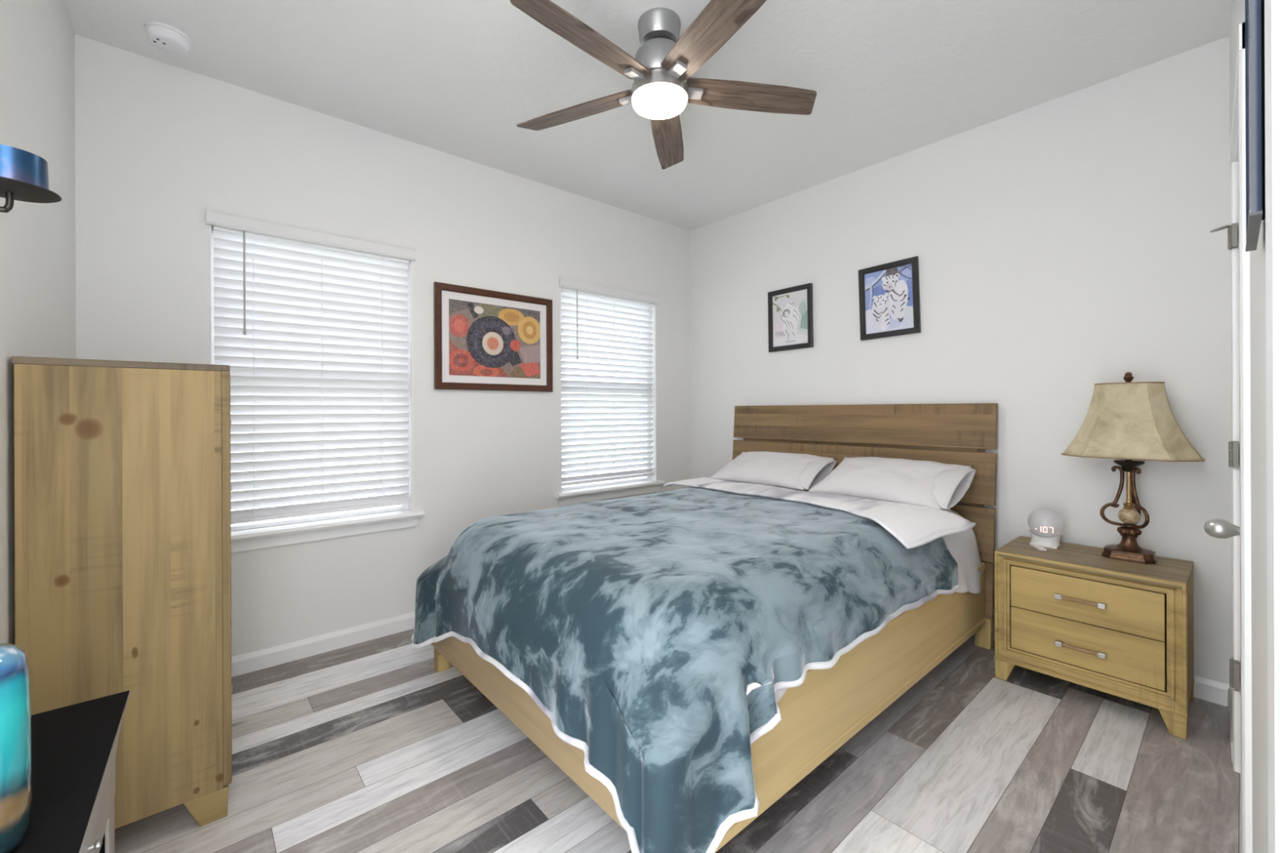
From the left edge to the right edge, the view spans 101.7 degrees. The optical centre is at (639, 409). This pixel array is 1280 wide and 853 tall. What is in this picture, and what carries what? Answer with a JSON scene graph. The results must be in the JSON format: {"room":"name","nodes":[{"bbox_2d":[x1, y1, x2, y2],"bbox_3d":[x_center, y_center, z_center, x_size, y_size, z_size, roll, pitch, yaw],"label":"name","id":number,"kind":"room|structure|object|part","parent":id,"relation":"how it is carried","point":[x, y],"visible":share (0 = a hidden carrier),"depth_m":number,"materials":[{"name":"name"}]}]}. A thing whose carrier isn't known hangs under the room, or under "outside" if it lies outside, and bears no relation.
{"room":"bedroom","nodes":[
{"label":"bedroom","id":0,"kind":"room"},
{"bbox_2d":[0,0,75,644],"bbox_3d":[-1.555,-0.141,1.179,0.120,2.740,2.300,0,0,-41],"label":"wall","id":1,"kind":"structure","parent":0,"point":[37,241],"depth_m":1.52,"materials":[{"name":"paint"}]},
{"bbox_2d":[0,144,62,213],"bbox_3d":[-0.988,-0.326,0.761,0.192,0.124,0.106,0,0,-41],"label":"candle sconce","id":2,"kind":"object","parent":1,"relation":"attached to","point":[24,175],"visible":1,"depth_m":0.78,"materials":[{"name":"blue metal"}]},
{"bbox_3d":[-1.002,-0.314,0.742,0.009,0.034,0.140,0,0,45],"label":"arm","id":3,"kind":"part","parent":2,"relation":"part of","materials":[{"name":"brown metal"}]},
{"bbox_3d":[-0.956,-0.333,0.789,0.106,0.007,0.106,0,0,-41],"label":"drip plate","id":4,"kind":"part","parent":2,"relation":"part of","materials":[{"name":"black metal"}]},
{"bbox_2d":[74,34,691,657],"bbox_3d":[-0.999,-0.143,3.260,3.920,2.740,0.120,0,0,-41],"label":"wall","id":5,"kind":"structure","parent":0,"point":[158,144],"depth_m":2.75,"materials":[{"name":"paint"}]},
{"bbox_2d":[209,225,424,552],"bbox_3d":[-1.636,-0.107,2.674,0.972,1.527,0.170,0,0,-41],"label":"window","id":6,"kind":"structure","parent":5,"relation":"in","point":[246,540],"depth_m":2.67,"materials":[{"name":"white paint"}]},
{"bbox_2d":[205,206,416,524],"bbox_3d":[-1.622,-0.191,2.657,0.906,1.443,0.094,0,0,-41],"label":"window blind","id":7,"kind":"object","parent":6,"relation":"attached to","point":[318,317],"visible":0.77,"depth_m":2.64,"materials":[{"name":"white plastic"}]},
{"bbox_3d":[-1.831,-0.147,2.468,0.003,1.345,0.002,0,0,-41],"label":"ladder cord","id":8,"kind":"part","parent":7,"relation":"part of","materials":[{"name":"white fabric"}]},
{"bbox_3d":[-1.632,0.520,2.672,0.854,0.020,0.038,0,0,-41],"label":"rail","id":9,"kind":"part","parent":7,"relation":"part of","materials":[{"name":"white plastic"}]},
{"bbox_3d":[-1.618,-0.148,2.652,0.003,1.345,0.002,0,0,-41],"label":"ladder cord","id":10,"kind":"part","parent":7,"relation":"part of","materials":[{"name":"white fabric"}]},
{"bbox_3d":[-1.404,-0.149,2.837,0.003,1.345,0.002,0,0,-41],"label":"ladder cord","id":11,"kind":"part","parent":7,"relation":"part of","materials":[{"name":"white fabric"}]},
{"bbox_3d":[-1.614,0.586,2.651,0.972,0.028,0.112,0,0,-41],"label":"sill","id":12,"kind":"part","parent":6,"relation":"part of","materials":[{"name":"white paint"}]},
{"bbox_2d":[231,611,414,677],"bbox_3d":[-0.905,1.182,3.249,3.562,0.089,0.013,0,0,-41],"label":"baseboard","id":13,"kind":"structure","parent":5,"relation":"attached to","point":[243,664],"depth_m":2.62,"materials":[{"name":"white paint"}]},
{"bbox_2d":[433,281,552,391],"bbox_3d":[-0.889,-0.431,3.258,0.780,0.618,0.025,0,0,-41],"label":"framed picture","id":14,"kind":"object","parent":5,"relation":"attached to","point":[485,340],"visible":1,"depth_m":3.23},
{"bbox_2d":[448,298,540,378],"bbox_3d":[-0.892,-0.431,3.257,0.608,0.448,0.004,0,0,-41],"label":"print","id":15,"kind":"object","parent":14,"relation":"attached to","point":[488,340],"depth_m":3.24},
{"bbox_2d":[555,287,665,505],"bbox_3d":[-0.230,-0.113,3.889,0.981,1.527,0.170,0,0,-41],"label":"window","id":16,"kind":"structure","parent":5,"relation":"in","point":[648,484],"depth_m":3.96,"materials":[{"name":"white paint"}]},
{"bbox_2d":[558,275,659,485],"bbox_3d":[-0.216,-0.197,3.873,0.915,1.443,0.094,0,0,-41],"label":"window blind","id":17,"kind":"object","parent":16,"relation":"attached to","point":[576,291],"visible":0.88,"depth_m":3.86,"materials":[{"name":"white plastic"}]},
{"bbox_3d":[-0.381,-0.153,3.722,0.003,1.345,0.002,0,0,-41],"label":"ladder cord","id":18,"kind":"part","parent":17,"relation":"part of","materials":[{"name":"white fabric"}]},
{"bbox_3d":[-0.226,0.514,3.888,0.863,0.020,0.038,0,0,-41],"label":"rail","id":19,"kind":"part","parent":17,"relation":"part of","materials":[{"name":"white plastic"}]},
{"bbox_3d":[-0.191,-0.154,3.886,0.003,1.345,0.002,0,0,-41],"label":"ladder cord","id":20,"kind":"part","parent":17,"relation":"part of","materials":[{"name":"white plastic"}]},
{"bbox_3d":[-0.002,-0.155,4.049,0.003,1.345,0.002,0,0,-41],"label":"ladder cord","id":21,"kind":"part","parent":17,"relation":"part of","materials":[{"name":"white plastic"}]},
{"bbox_3d":[-0.208,0.580,3.867,0.981,0.028,0.112,0,0,-41],"label":"sill","id":22,"kind":"part","parent":16,"relation":"part of","materials":[{"name":"white paint"}]},
{"bbox_2d":[64,0,1231,231],"bbox_3d":[0.107,-1.568,1.974,3.920,0.100,3.520,0,0,-41],"label":"ceiling","id":23,"kind":"structure","parent":0,"point":[890,78],"depth_m":2.31,"materials":[{"name":"white paint"}]},
{"bbox_2d":[143,22,191,54],"bbox_3d":[-1.898,-1.486,2.094,0.142,0.046,0.142,0,0,-41],"label":"smoke detector","id":24,"kind":"object","parent":23,"relation":"attached to","point":[166,37],"visible":1,"depth_m":2.07,"materials":[{"name":"white plastic"}]},
{"bbox_2d":[510,0,817,169],"bbox_3d":[0.069,-1.355,2.007,1.258,0.326,1.271,0,0,-41],"label":"ceiling fan","id":25,"kind":"object","parent":23,"relation":"hanging from","point":[660,68],"visible":1,"depth_m":1.97,"materials":[{"name":"brown wood"}]},
{"bbox_3d":[-0.268,-1.266,2.217,0.568,0.035,0.130,0,0,26],"label":"blade","id":26,"kind":"part","parent":25,"relation":"part of","materials":[{"name":"brown wood"}]},
{"bbox_3d":[-0.191,-1.267,1.772,0.130,0.035,0.568,0,0,44],"label":"blade","id":27,"kind":"part","parent":25,"relation":"part of","materials":[{"name":"brown wood"}]},
{"bbox_3d":[0.131,-1.268,2.428,0.130,0.035,0.568,0,0,8],"label":"blade","id":28,"kind":"part","parent":25,"relation":"part of","materials":[{"name":"brown wood"}]},
{"bbox_3d":[0.256,-1.269,1.708,0.130,0.035,0.568,0,0,-28],"label":"blade","id":29,"kind":"part","parent":25,"relation":"part of","materials":[{"name":"brown wood"}]},
{"bbox_3d":[0.455,-1.270,2.113,0.568,0.035,0.130,0,0,-10],"label":"blade","id":30,"kind":"part","parent":25,"relation":"part of","materials":[{"name":"brown wood"}]},
{"bbox_2d":[114,628,1241,852],"bbox_3d":[0.119,1.247,1.974,3.920,0.050,3.520,0,0,-41],"label":"floor","id":31,"kind":"structure","parent":0,"point":[366,747],"depth_m":1.72,"materials":[{"name":"laminate"}]},
{"bbox_2d":[12,690,130,852],"bbox_3d":[-0.958,0.927,0.775,0.236,0.600,0.832,0,0,-41],"label":"console table","id":32,"kind":"object","parent":31,"relation":"on","point":[74,747],"visible":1,"depth_m":0.93,"materials":[{"name":"black laminate"}]},
{"bbox_2d":[0,643,32,852],"bbox_3d":[-0.935,0.472,0.722,0.119,0.308,0.119,0,0,-41],"label":"vase","id":33,"kind":"object","parent":32,"relation":"on","point":[15,730],"visible":1,"depth_m":0.73,"materials":[{"name":"blue glass"}]},
{"bbox_3d":[-0.957,0.766,0.916,0.017,0.016,0.016,0,0,-41],"label":"knob","id":34,"kind":"part","parent":32,"relation":"part of","materials":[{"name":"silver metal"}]},
{"bbox_3d":[-1.224,1.030,1.063,0.191,0.355,0.012,0,0,-41],"label":"panel","id":35,"kind":"part","parent":32,"relation":"part of","materials":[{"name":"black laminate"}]},
{"bbox_3d":[-1.138,1.040,1.118,0.006,0.375,0.076,0,0,-39],"label":"leg","id":36,"kind":"part","parent":32,"relation":"part of","materials":[{"name":"beige metal"}]},
{"bbox_2d":[11,355,232,829],"bbox_3d":[-1.694,0.548,1.790,0.448,1.364,0.912,0,0,-41],"label":"dresser","id":37,"kind":"object","parent":31,"relation":"on","point":[122,487],"visible":0.92,"depth_m":1.44,"materials":[{"name":"brown wood"}]},
{"bbox_3d":[-1.861,0.508,1.646,0.008,1.245,0.866,0,0,-41],"label":"panel","id":38,"kind":"part","parent":37,"relation":"part of","materials":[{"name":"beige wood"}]},
{"bbox_3d":[-1.547,0.509,1.918,0.020,1.249,0.911,0,0,-41],"label":"frame","id":39,"kind":"part","parent":37,"relation":"part of","materials":[{"name":"beige wood"}]},
{"bbox_2d":[431,403,997,852],"bbox_3d":[0.427,0.596,2.601,2.377,1.250,1.714,0,0,-41],"label":"bed","id":40,"kind":"object","parent":31,"relation":"on","point":[819,715],"visible":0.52,"depth_m":2.20,"materials":[{"name":"brown wood"}]},
{"bbox_3d":[-0.934,1.151,2.473,0.070,0.150,0.055,0,0,-41],"label":"leg","id":41,"kind":"part","parent":40,"relation":"part of","materials":[{"name":"beige wood"}]},
{"bbox_3d":[-0.459,0.931,1.833,0.030,0.282,1.660,0,0,-41],"label":"footboard","id":42,"kind":"part","parent":40,"relation":"part of","materials":[{"name":"beige wood"}]},
{"bbox_3d":[0.919,0.942,1.948,2.202,0.316,0.032,0,0,-41],"label":"rail","id":43,"kind":"part","parent":40,"relation":"part of","materials":[{"name":"beige wood"}]},
{"bbox_3d":[1.788,0.535,2.777,0.087,1.040,0.080,0,0,-41],"label":"headboard post","id":44,"kind":"part","parent":40,"relation":"part of","materials":[{"name":"brown wood"}]},
{"bbox_3d":[1.776,1.140,2.685,0.065,0.149,0.070,0,0,-41],"label":"leg","id":45,"kind":"part","parent":40,"relation":"part of","materials":[{"name":"beige wood"}]},
{"bbox_2d":[994,535,1194,739],"bbox_3d":[1.970,0.926,2.279,0.436,0.575,0.609,0,0,-41],"label":"nightstand","id":46,"kind":"object","parent":31,"relation":"on","point":[1073,613],"visible":1,"depth_m":2.12,"materials":[{"name":"beige wood"}]},
{"bbox_3d":[1.659,1.173,2.358,0.050,0.084,0.075,0,0,-41],"label":"leg","id":47,"kind":"part","parent":46,"relation":"part of","materials":[{"name":"beige wood"}]},
{"bbox_3d":[1.791,0.893,2.510,0.405,0.463,0.019,0,0,-41],"label":"panel","id":48,"kind":"part","parent":46,"relation":"part of","materials":[{"name":"beige wood"}]},
{"bbox_2d":[1031,543,1046,551],"bbox_3d":[1.841,0.634,2.404,0.030,0.010,0.090,0,0,16],"label":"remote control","id":49,"kind":"object","parent":46,"relation":"on","point":[1038,547],"visible":1,"depth_m":2.39,"materials":[{"name":"white plastic"}]},
{"bbox_2d":[1027,507,1063,549],"bbox_3d":[1.912,0.551,2.457,0.138,0.176,0.136,0,0,-41],"label":"clock","id":50,"kind":"object","parent":46,"relation":"on","point":[1046,525],"visible":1,"depth_m":2.42,"materials":[{"name":"white plastic"}]},
{"bbox_3d":[1.768,0.986,2.198,0.024,0.020,0.024,0,0,-41],"label":"handle","id":51,"kind":"part","parent":46,"relation":"part of","materials":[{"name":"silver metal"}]},
{"bbox_3d":[1.767,0.787,2.198,0.024,0.020,0.024,0,0,-41],"label":"handle","id":52,"kind":"part","parent":46,"relation":"part of","materials":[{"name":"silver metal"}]},
{"bbox_3d":[1.809,0.787,2.143,0.015,0.014,0.138,0,0,-41],"label":"handle","id":53,"kind":"part","parent":46,"relation":"part of","materials":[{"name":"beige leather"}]},
{"bbox_3d":[1.810,0.986,2.143,0.015,0.014,0.138,0,0,-41],"label":"handle","id":54,"kind":"part","parent":46,"relation":"part of","materials":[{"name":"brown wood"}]},
{"bbox_3d":[1.957,0.972,2.267,0.351,0.183,0.488,0,0,-41],"label":"drawer","id":55,"kind":"part","parent":46,"relation":"part of","materials":[{"name":"beige wood"}]},
{"bbox_3d":[1.956,0.787,2.267,0.351,0.178,0.488,0,0,-41],"label":"drawer","id":56,"kind":"part","parent":46,"relation":"part of","materials":[{"name":"beige wood"}]},
{"bbox_3d":[1.980,1.116,2.286,0.397,0.015,0.565,0,0,-41],"label":"panel","id":57,"kind":"part","parent":46,"relation":"part of","materials":[{"name":"beige wood"}]},
{"bbox_3d":[1.819,1.123,2.148,0.030,0.016,0.609,0,0,-41],"label":"moulding","id":58,"kind":"part","parent":46,"relation":"part of","materials":[{"name":"beige wood"}]},
{"bbox_3d":[1.858,0.786,2.094,0.024,0.020,0.024,0,0,-41],"label":"handle","id":59,"kind":"part","parent":46,"relation":"part of","materials":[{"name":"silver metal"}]},
{"bbox_3d":[1.859,0.985,2.094,0.024,0.020,0.024,0,0,-41],"label":"handle","id":60,"kind":"part","parent":46,"relation":"part of","materials":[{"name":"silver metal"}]},
{"bbox_2d":[1061,372,1204,564],"bbox_3d":[2.101,0.238,2.238,0.269,0.801,0.443,0,0,-41],"label":"table lamp","id":61,"kind":"object","parent":46,"relation":"on","point":[1129,420],"visible":1,"depth_m":2.19,"materials":[{"name":"beige fabric"}]},
{"bbox_3d":[2.057,0.372,2.268,0.080,0.262,0.013,0,0,34],"label":"scroll arm","id":62,"kind":"part","parent":61,"relation":"part of","materials":[{"name":"brown metal"}]},
{"bbox_3d":[2.056,0.618,2.198,0.009,0.006,0.101,0,0,-41],"label":"bead trim","id":63,"kind":"part","parent":61,"relation":"part of","materials":[{"name":"gold metal"}]},
{"bbox_3d":[2.102,0.344,2.238,0.042,0.161,0.042,0,0,-41],"label":"stem","id":64,"kind":"part","parent":61,"relation":"part of","materials":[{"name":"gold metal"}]},
{"bbox_3d":[2.100,0.044,2.238,0.264,0.317,0.438,0,0,-41],"label":"lamp shade","id":65,"kind":"part","parent":61,"relation":"part of","materials":[{"name":"beige fabric"}]},
{"bbox_3d":[2.151,0.372,2.261,0.080,0.262,0.013,0,0,-26],"label":"scroll arm","id":66,"kind":"part","parent":61,"relation":"part of","materials":[{"name":"brown metal"}]},
{"bbox_3d":[2.098,0.372,2.184,0.060,0.262,0.060,0,0,-41],"label":"scroll arm","id":67,"kind":"part","parent":61,"relation":"part of","materials":[{"name":"brown metal"}]},
{"bbox_3d":[2.005,1.171,1.958,0.050,0.084,0.075,0,0,-41],"label":"leg","id":68,"kind":"part","parent":46,"relation":"part of","materials":[{"name":"beige wood"}]},
{"bbox_3d":[2.172,0.891,2.068,0.405,0.463,0.019,0,0,-41],"label":"panel","id":69,"kind":"part","parent":46,"relation":"part of","materials":[{"name":"beige wood"}]},
{"bbox_3d":[2.290,1.170,2.204,0.050,0.084,0.075,0,0,-41],"label":"leg","id":70,"kind":"part","parent":46,"relation":"part of","materials":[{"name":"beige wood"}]},
{"bbox_2d":[690,35,1231,684],"bbox_3d":[1.557,-0.154,3.210,0.120,2.740,3.300,0,0,-41],"label":"wall","id":71,"kind":"structure","parent":0,"point":[1064,246],"depth_m":2.59,"materials":[{"name":"paint"}]},
{"bbox_2d":[767,283,813,352],"bbox_3d":[1.057,-0.643,3.674,0.022,0.441,0.355,0,0,-41],"label":"framed picture","id":72,"kind":"object","parent":71,"relation":"attached to","point":[790,309],"visible":1,"depth_m":3.67},
{"bbox_2d":[772,288,808,346],"bbox_3d":[1.056,-0.643,3.673,0.004,0.376,0.290,0,0,-41],"label":"print","id":73,"kind":"object","parent":72,"relation":"attached to","point":[789,306],"depth_m":3.67},
{"bbox_2d":[857,256,920,340],"bbox_3d":[1.505,-0.666,3.156,0.022,0.454,0.364,0,0,-41],"label":"framed picture","id":74,"kind":"object","parent":71,"relation":"attached to","point":[889,293],"visible":1,"depth_m":3.14},
{"bbox_2d":[864,263,913,333],"bbox_3d":[1.502,-0.666,3.154,0.008,0.388,0.298,0,0,-41],"label":"print","id":75,"kind":"object","parent":74,"relation":"attached to","point":[888,288],"depth_m":3.15},
{"bbox_2d":[973,622,1229,706],"bbox_3d":[1.424,1.172,3.268,0.013,0.089,3.030,0,0,-41],"label":"baseboard","id":76,"kind":"structure","parent":71,"relation":"attached to","point":[1206,689],"depth_m":2.16,"materials":[{"name":"white paint"}]},
{"bbox_2d":[1229,0,1268,852],"bbox_3d":[1.330,-0.153,1.049,3.055,2.740,0.120,0,0,-43],"label":"wall","id":77,"kind":"structure","parent":0,"point":[1257,258],"depth_m":1.04,"materials":[{"name":"paint"}]},
{"bbox_2d":[1203,222,1240,692],"bbox_3d":[1.728,0.192,1.506,0.792,2.030,0.121,0,0,-41],"label":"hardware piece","id":78,"kind":"structure","parent":77,"relation":"in","point":[1217,528],"depth_m":1.72,"materials":[{"name":"silver metal"}]},
{"bbox_3d":[1.464,0.298,1.298,0.060,0.060,0.080,0,0,-41],"label":"knob","id":79,"kind":"part","parent":78,"relation":"part of","materials":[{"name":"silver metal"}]},
{"bbox_2d":[1227,685,1232,762],"bbox_3d":[1.693,1.171,1.468,1.961,0.089,0.013,0,0,-43],"label":"baseboard","id":80,"kind":"structure","parent":77,"relation":"attached to","point":[1229,691],"depth_m":1.95,"materials":[{"name":"white paint"}]},
{"bbox_2d":[1230,22,1252,852],"bbox_3d":[1.713,0.163,1.491,0.879,2.105,0.015,0,0,-43],"label":"trim","id":81,"kind":"structure","parent":77,"relation":"attached to","point":[1238,120],"depth_m":1.20,"materials":[{"name":"white paint"}]},
{"bbox_2d":[1244,0,1265,251],"bbox_3d":[0.982,-0.656,0.829,0.261,0.752,0.025,0,0,-41],"label":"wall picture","id":82,"kind":"object","parent":77,"relation":"attached to","point":[1254,9],"visible":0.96,"depth_m":0.75,"materials":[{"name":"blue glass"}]},
{"bbox_2d":[1264,0,1279,852],"bbox_3d":[0.711,0.119,0.574,0.180,2.200,0.025,0,0,-41],"label":"trim","id":83,"kind":"structure","parent":77,"relation":"attached to","point":[1272,7],"depth_m":0.53,"materials":[{"name":"white paint"}]},
{"label":"outside","id":84,"kind":"structure","parent":0,"visible":0},
{"bbox_2d":[231,462,642,524],"bbox_3d":[-4.998,1.487,7.649,24.000,0.015,5.200,0,0,-41],"label":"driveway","id":85,"kind":"structure","parent":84,"point":[622,470],"depth_m":10.01,"materials":[{"name":"grey concrete"}]},
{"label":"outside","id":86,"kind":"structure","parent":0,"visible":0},
{"bbox_2d":[230,436,642,491],"bbox_3d":[-10.927,1.570,14.506,24.000,0.100,29.870,0,0,-41],"label":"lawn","id":87,"kind":"structure","parent":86,"point":[393,437],"depth_m":16.10,"materials":[{"name":"green plant"}]},
{"bbox_3d":[0.419,0.734,2.592,2.085,0.406,1.410,0,0,-41],"label":"mattress","id":88,"kind":"object","parent":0,"visible":0},
{"bbox_2d":[774,488,982,703],"bbox_3d":[0.389,0.699,2.542,2.149,0.376,1.683,0,0,-41],"label":"sheet","id":89,"kind":"object","parent":88,"relation":"on","point":[962,546],"visible":0.06,"depth_m":2.50,"materials":[{"name":"white fabric"}]},
{"bbox_2d":[411,477,975,852],"bbox_3d":[0.208,0.802,2.386,1.946,0.678,1.798,0,0,-41],"label":"throw blanket","id":90,"kind":"object","parent":89,"relation":"on","point":[656,635],"visible":1,"depth_m":1.62,"materials":[{"name":"teal fabric"}]},
{"bbox_3d":[0.182,0.946,2.364,1.877,0.390,1.797,0,0,-41],"label":"hem trim","id":91,"kind":"part","parent":90,"relation":"part of","materials":[{"name":"white fabric"}]},
{"bbox_2d":[709,451,836,490],"bbox_3d":[0.856,0.387,3.426,0.424,0.208,0.751,0,0,-41],"label":"pillow","id":92,"kind":"object","parent":89,"relation":"on","point":[780,469],"visible":0.9,"depth_m":3.29,"materials":[{"name":"white fabric"}]},
{"bbox_2d":[807,457,976,510],"bbox_3d":[1.349,0.383,2.845,0.441,0.224,0.752,0,0,-41],"label":"pillow","id":93,"kind":"object","parent":89,"relation":"on","point":[926,483],"visible":0.94,"depth_m":2.70,"materials":[{"name":"white fabric"}]}
]}

